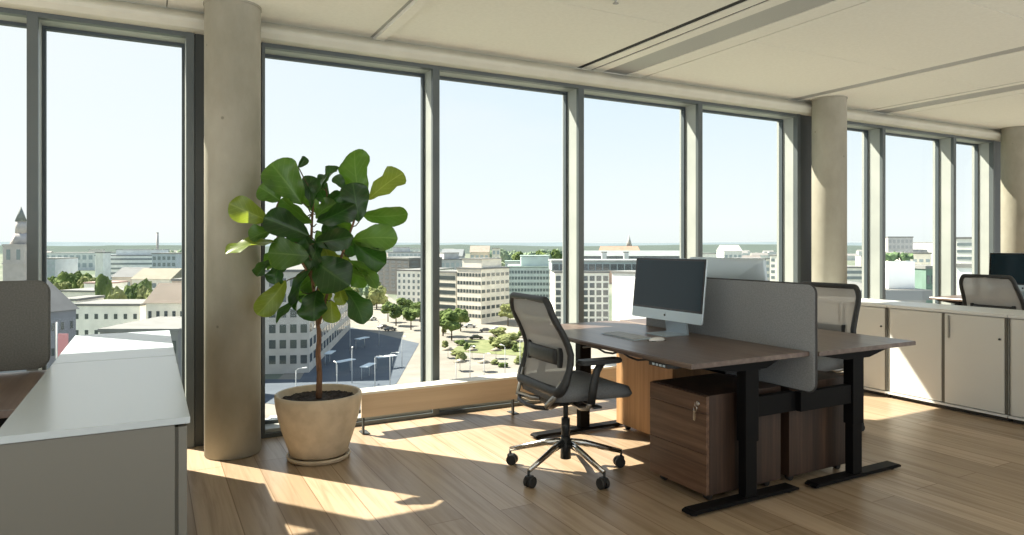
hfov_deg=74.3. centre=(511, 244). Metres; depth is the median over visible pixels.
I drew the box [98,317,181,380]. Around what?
building
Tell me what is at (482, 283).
building
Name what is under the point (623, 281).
building
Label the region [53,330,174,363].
storage cabinet
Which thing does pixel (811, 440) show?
drawer pedestal
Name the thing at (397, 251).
building
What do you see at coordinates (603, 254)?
chimney stack
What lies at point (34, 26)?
trim
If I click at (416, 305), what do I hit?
tree
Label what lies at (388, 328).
car
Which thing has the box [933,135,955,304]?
trim
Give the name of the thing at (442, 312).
tree
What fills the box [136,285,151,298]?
tree
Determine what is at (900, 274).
planter
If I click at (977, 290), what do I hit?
office chair
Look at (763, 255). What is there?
house
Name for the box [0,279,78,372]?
building
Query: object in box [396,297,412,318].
tree
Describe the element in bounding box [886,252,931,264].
building
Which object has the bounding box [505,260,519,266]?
building
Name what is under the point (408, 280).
building
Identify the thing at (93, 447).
storage cabinet
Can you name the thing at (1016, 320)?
storage cabinet
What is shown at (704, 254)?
building
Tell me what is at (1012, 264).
display
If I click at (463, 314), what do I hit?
tree
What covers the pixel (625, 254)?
chimney stack
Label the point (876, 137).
trim
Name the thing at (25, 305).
divider
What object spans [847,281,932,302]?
building
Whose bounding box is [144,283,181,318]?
building
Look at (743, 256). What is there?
house
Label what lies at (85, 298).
building
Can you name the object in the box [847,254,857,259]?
house
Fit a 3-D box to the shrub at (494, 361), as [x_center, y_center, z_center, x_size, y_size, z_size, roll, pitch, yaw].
[-4.262,29.274,169.095,2.492,1.480,2.190,0,0,-11]
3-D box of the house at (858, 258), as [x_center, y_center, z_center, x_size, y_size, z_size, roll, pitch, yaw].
[387.661,20.732,735.521,22.621,18.476,12.600,0,0,0]
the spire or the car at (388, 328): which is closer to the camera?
the car at (388, 328)
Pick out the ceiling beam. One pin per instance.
(118, 11)
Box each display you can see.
[632,257,707,336]
[690,257,766,280]
[989,253,1023,297]
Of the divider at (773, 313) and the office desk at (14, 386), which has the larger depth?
the divider at (773, 313)
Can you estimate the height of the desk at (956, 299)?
0.735 m
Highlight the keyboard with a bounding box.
[601,331,649,340]
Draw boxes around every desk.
[0,370,46,426]
[519,320,808,515]
[620,318,915,488]
[929,295,962,305]
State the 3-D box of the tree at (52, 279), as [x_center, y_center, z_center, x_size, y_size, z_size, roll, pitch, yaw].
[-237.338,22.996,353.990,10.981,13.949,11.918,0,0,41]
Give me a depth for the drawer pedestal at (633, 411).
4.47 m
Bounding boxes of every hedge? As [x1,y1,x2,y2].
[489,327,506,335]
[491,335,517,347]
[498,332,520,340]
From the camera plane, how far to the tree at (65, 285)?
337.64 m
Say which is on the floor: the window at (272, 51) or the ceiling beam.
the window at (272, 51)
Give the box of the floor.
[187,392,1023,534]
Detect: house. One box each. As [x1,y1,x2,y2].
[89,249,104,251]
[742,255,760,257]
[750,253,767,257]
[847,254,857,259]
[855,255,861,265]
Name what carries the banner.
on the ground
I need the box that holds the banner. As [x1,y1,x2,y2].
[56,322,67,358]
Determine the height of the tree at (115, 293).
17.399 m
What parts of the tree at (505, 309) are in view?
crown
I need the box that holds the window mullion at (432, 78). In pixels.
[425,65,439,416]
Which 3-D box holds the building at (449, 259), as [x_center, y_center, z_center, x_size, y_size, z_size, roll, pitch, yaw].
[-42.846,17.528,463.884,22.281,24.885,20.500,0,0,-27]
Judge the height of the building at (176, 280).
20.452 m
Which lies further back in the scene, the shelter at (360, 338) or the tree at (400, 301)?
the tree at (400, 301)
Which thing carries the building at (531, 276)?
on the ground
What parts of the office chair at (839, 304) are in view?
seat, frame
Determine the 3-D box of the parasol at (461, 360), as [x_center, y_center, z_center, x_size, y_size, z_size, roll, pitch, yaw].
[-12.348,28.420,160.523,3.400,2.900,3.400,0,0,-28]
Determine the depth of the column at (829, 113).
6.61 m
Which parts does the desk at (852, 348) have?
leg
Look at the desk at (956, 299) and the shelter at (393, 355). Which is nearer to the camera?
the desk at (956, 299)
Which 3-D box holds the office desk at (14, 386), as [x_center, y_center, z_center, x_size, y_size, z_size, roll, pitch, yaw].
[-2.436,0.902,2.211,1.480,0.735,0.800,0,0,-28]
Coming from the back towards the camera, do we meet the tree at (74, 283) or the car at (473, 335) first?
the tree at (74, 283)
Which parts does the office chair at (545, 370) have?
arm, frame, arm, seat, arm, arm, arm post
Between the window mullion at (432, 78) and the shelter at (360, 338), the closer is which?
the window mullion at (432, 78)
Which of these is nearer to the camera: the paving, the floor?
the floor
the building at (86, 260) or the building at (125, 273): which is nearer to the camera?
the building at (125, 273)
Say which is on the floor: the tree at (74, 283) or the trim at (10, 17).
the trim at (10, 17)
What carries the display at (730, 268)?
on the desk at (852, 348)
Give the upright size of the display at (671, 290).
0.456 m
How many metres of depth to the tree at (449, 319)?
209.13 m
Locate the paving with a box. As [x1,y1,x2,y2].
[265,318,615,418]
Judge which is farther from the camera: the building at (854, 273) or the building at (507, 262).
the building at (507, 262)
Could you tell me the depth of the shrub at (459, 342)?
200.68 m
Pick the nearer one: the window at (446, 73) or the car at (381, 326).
the window at (446, 73)
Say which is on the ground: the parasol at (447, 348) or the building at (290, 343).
the building at (290, 343)
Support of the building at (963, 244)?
on the ground
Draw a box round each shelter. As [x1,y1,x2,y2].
[324,350,335,364]
[336,358,355,370]
[354,337,369,346]
[360,363,375,378]
[376,354,396,368]
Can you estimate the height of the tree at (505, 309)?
8.688 m
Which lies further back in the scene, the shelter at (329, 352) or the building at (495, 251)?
the building at (495, 251)
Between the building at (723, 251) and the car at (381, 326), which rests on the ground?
the building at (723, 251)
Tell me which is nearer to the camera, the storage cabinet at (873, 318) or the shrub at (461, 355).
the storage cabinet at (873, 318)
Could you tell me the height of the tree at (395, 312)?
8.688 m
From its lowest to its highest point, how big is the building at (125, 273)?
19.769 m
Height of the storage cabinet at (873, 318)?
0.775 m
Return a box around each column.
[203,0,261,460]
[811,95,847,283]
[1000,126,1023,252]
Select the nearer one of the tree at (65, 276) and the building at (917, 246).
the tree at (65, 276)
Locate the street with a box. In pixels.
[352,294,420,342]
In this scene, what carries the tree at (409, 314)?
on the ground
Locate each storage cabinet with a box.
[0,355,189,534]
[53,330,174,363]
[856,298,918,396]
[887,303,1023,421]
[1008,313,1023,424]
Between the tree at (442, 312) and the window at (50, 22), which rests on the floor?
the window at (50, 22)
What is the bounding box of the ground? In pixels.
[0,254,854,378]
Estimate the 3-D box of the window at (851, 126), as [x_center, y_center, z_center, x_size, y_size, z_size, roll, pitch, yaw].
[3.605,-0.030,7.384,1.058,2.600,0.240,0,0,-28]
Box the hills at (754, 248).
[0,244,861,253]
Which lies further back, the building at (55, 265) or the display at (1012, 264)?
the building at (55, 265)
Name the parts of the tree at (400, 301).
crown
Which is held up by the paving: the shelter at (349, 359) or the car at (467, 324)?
the car at (467, 324)
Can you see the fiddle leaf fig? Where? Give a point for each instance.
(330, 272)
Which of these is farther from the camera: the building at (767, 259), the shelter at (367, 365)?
the building at (767, 259)
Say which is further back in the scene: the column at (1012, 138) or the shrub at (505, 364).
the shrub at (505, 364)
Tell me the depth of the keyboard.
3.91 m
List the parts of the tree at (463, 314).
crown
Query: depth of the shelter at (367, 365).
150.97 m
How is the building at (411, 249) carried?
on the ground
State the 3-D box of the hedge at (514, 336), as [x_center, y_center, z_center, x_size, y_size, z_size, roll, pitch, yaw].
[-0.778,28.266,209.890,7.574,2.622,6.978,0,0,33]
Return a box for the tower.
[2,207,26,280]
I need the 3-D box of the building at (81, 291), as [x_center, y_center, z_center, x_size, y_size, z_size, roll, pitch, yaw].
[-148.468,23.172,249.857,30.329,13.595,14.500,0,0,12]
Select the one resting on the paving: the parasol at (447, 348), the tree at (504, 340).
the parasol at (447, 348)
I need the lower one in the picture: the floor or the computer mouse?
the floor
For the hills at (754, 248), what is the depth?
2449.58 m
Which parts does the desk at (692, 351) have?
leg, leg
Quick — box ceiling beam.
[0,0,1000,141]
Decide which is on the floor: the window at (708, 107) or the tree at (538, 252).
the window at (708, 107)
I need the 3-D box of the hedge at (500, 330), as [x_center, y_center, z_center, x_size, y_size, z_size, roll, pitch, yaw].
[-4.394,28.518,222.656,6.276,2.800,6.161,0,0,-37]
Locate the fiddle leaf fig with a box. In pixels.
[225,149,407,397]
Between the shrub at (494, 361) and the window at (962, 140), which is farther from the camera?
the shrub at (494, 361)
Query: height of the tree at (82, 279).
15.316 m
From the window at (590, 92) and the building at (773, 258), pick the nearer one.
the window at (590, 92)
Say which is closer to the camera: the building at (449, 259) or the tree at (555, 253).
the building at (449, 259)
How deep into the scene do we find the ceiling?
4.83 m
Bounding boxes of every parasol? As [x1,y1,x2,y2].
[442,347,453,357]
[453,359,466,370]
[466,348,477,358]
[477,359,490,371]
[490,348,501,358]
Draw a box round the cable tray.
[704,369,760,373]
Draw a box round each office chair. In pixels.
[506,292,631,489]
[802,282,864,430]
[959,274,1023,309]
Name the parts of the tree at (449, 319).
crown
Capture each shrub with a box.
[442,340,448,347]
[450,350,458,354]
[454,339,465,344]
[455,351,466,359]
[463,342,468,349]
[488,336,495,343]
[490,359,498,364]
[498,362,508,366]
[511,344,517,351]
[513,356,521,363]
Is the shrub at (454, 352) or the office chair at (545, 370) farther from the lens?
the shrub at (454, 352)
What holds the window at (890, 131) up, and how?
on the floor
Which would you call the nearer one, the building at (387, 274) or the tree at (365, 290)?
the tree at (365, 290)
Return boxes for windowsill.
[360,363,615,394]
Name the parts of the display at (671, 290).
glass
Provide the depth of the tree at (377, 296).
310.75 m
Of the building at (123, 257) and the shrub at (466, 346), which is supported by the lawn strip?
the shrub at (466, 346)
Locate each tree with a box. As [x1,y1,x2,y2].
[47,276,63,283]
[53,281,72,289]
[57,271,78,283]
[72,272,92,288]
[74,270,82,277]
[77,276,95,287]
[94,274,111,298]
[106,286,126,298]
[124,278,151,298]
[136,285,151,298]
[358,288,362,296]
[363,284,369,296]
[365,285,387,308]
[381,301,391,321]
[388,303,404,325]
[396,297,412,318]
[402,307,419,329]
[410,301,420,321]
[440,308,452,335]
[440,310,460,340]
[454,308,469,331]
[498,303,513,325]
[500,249,510,266]
[508,250,516,257]
[512,251,522,259]
[536,250,545,254]
[551,249,561,258]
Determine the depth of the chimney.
1298.11 m
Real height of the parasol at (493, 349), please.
2.900 m
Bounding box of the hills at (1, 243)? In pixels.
[0,242,861,245]
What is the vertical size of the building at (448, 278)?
19.718 m
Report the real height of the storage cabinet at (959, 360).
0.775 m
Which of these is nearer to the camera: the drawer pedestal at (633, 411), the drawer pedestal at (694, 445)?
the drawer pedestal at (694, 445)
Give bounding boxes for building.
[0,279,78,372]
[47,252,115,269]
[47,257,77,277]
[60,288,153,296]
[67,295,104,302]
[74,299,145,334]
[83,281,127,287]
[94,249,168,279]
[95,252,110,279]
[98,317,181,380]
[111,267,149,285]
[131,268,181,288]
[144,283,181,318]
[151,253,181,267]
[171,278,181,282]
[265,264,349,373]
[378,257,441,294]
[388,247,420,256]
[396,268,453,304]
[410,248,442,251]
[440,252,461,269]
[440,270,456,310]
[442,249,464,257]
[456,258,509,323]
[470,246,489,257]
[492,248,499,257]
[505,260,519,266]
[507,255,549,302]
[548,259,636,270]
[549,269,609,323]
[584,250,679,258]
[599,246,638,283]
[611,270,645,320]
[703,253,715,256]
[716,245,741,257]
[763,258,769,280]
[769,254,776,280]
[847,265,861,282]
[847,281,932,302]
[886,237,912,251]
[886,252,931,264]
[913,242,932,264]
[915,265,932,302]
[956,237,971,294]
[956,263,971,294]
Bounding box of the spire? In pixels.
[626,236,631,245]
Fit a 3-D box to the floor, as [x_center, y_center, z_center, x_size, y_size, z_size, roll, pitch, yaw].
[2.644,1.420,3.531,18.000,0.300,6.120,0,0,-28]
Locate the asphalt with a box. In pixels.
[265,327,418,407]
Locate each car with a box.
[377,324,387,328]
[384,326,396,330]
[464,323,475,327]
[469,334,482,339]
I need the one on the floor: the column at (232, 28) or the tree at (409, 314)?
the column at (232, 28)
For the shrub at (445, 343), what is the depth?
195.89 m
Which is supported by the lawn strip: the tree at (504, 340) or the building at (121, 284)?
the tree at (504, 340)
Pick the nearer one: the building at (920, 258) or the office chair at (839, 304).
the office chair at (839, 304)
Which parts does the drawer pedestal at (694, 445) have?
drawer, drawer, drawer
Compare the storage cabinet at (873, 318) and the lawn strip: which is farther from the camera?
the lawn strip
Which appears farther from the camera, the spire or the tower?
the spire
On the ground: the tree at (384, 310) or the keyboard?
the tree at (384, 310)
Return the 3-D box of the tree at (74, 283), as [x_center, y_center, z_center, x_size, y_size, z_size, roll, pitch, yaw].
[-213.083,21.841,336.468,9.245,16.258,9.419,0,0,20]
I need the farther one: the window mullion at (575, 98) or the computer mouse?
the window mullion at (575, 98)
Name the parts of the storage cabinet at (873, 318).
door, rail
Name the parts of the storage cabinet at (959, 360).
door, handle, rail, door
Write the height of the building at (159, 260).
25.245 m
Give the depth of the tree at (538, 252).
811.54 m
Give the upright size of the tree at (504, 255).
26.219 m
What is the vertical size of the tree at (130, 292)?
18.614 m
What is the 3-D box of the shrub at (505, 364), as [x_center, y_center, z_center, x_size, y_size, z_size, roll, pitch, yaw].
[-2.145,29.276,165.338,2.554,1.338,2.602,0,0,-44]
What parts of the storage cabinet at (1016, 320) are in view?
rail, door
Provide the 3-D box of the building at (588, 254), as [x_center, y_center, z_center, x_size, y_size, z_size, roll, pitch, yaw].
[46.346,5.154,275.000,45.231,5.846,30.800,0,0,0]
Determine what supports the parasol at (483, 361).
on the paving
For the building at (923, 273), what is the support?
on the ground
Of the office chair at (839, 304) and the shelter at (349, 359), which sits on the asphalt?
the shelter at (349, 359)
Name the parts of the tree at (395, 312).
crown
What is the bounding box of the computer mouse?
[647,337,665,341]
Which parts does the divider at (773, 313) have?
edge trim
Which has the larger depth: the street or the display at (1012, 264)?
the street
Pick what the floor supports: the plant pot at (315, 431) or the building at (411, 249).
the plant pot at (315, 431)
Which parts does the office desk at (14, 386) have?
leg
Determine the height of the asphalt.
0.160 m
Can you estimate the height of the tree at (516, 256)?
24.138 m
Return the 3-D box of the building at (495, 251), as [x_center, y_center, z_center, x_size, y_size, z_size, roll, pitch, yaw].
[-14.674,16.290,626.000,7.837,27.360,12.500,0,0,0]
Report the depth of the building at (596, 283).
222.03 m
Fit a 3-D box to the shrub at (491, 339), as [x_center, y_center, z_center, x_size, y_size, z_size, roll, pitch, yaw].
[-5.614,28.729,203.909,2.938,2.393,2.884,0,0,29]
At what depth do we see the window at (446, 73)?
5.43 m
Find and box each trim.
[27,11,41,370]
[680,101,702,258]
[862,126,885,299]
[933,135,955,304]
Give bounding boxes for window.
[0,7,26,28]
[38,12,264,447]
[265,43,432,437]
[440,66,578,415]
[584,85,697,257]
[703,101,811,282]
[847,121,882,298]
[886,126,953,303]
[956,136,1000,274]
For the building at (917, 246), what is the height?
31.813 m
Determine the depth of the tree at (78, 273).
402.13 m
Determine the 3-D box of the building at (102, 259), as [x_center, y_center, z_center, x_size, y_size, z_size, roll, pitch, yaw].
[-254.000,17.147,420.000,5.115,25.647,8.500,0,0,0]
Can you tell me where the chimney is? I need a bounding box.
[156,232,158,248]
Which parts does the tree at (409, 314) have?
crown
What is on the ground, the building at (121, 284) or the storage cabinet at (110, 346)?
the building at (121, 284)
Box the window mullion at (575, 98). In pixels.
[567,85,583,366]
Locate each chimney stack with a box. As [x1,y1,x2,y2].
[601,252,606,258]
[623,252,628,258]
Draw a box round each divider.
[0,280,50,371]
[646,277,817,392]
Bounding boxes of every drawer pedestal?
[616,353,716,433]
[650,373,780,499]
[781,370,844,480]
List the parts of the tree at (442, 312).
crown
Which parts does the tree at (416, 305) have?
crown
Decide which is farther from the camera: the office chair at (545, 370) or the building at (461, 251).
the building at (461, 251)
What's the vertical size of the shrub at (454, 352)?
1.414 m
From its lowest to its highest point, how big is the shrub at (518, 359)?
2.248 m
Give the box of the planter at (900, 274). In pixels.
[886,251,914,288]
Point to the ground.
(849, 262)
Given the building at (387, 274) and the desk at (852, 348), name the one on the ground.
the building at (387, 274)
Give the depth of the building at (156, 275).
272.63 m
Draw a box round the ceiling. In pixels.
[121,0,1023,130]
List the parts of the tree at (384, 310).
crown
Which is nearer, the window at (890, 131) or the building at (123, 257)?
the window at (890, 131)
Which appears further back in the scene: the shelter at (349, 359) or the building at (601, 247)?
the building at (601, 247)
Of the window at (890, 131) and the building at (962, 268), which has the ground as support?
the building at (962, 268)
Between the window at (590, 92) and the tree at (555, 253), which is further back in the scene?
the tree at (555, 253)
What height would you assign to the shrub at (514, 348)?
2.383 m
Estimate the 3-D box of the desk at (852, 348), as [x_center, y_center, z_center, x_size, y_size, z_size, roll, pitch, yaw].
[1.502,0.902,4.291,0.824,0.735,1.630,0,0,-28]
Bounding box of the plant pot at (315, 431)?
[274,384,361,465]
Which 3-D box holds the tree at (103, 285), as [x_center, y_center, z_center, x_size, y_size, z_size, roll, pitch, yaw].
[-134.394,19.660,222.662,8.105,20.620,9.221,0,0,42]
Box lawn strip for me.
[452,339,523,355]
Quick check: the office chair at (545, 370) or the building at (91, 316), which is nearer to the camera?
the office chair at (545, 370)
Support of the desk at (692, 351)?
on the floor
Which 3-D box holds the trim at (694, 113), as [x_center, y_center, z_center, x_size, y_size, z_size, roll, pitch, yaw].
[1.683,-0.030,6.357,0.054,2.600,0.250,0,0,-28]
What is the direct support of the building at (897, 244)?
on the ground
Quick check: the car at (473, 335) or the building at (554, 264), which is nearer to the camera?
the car at (473, 335)

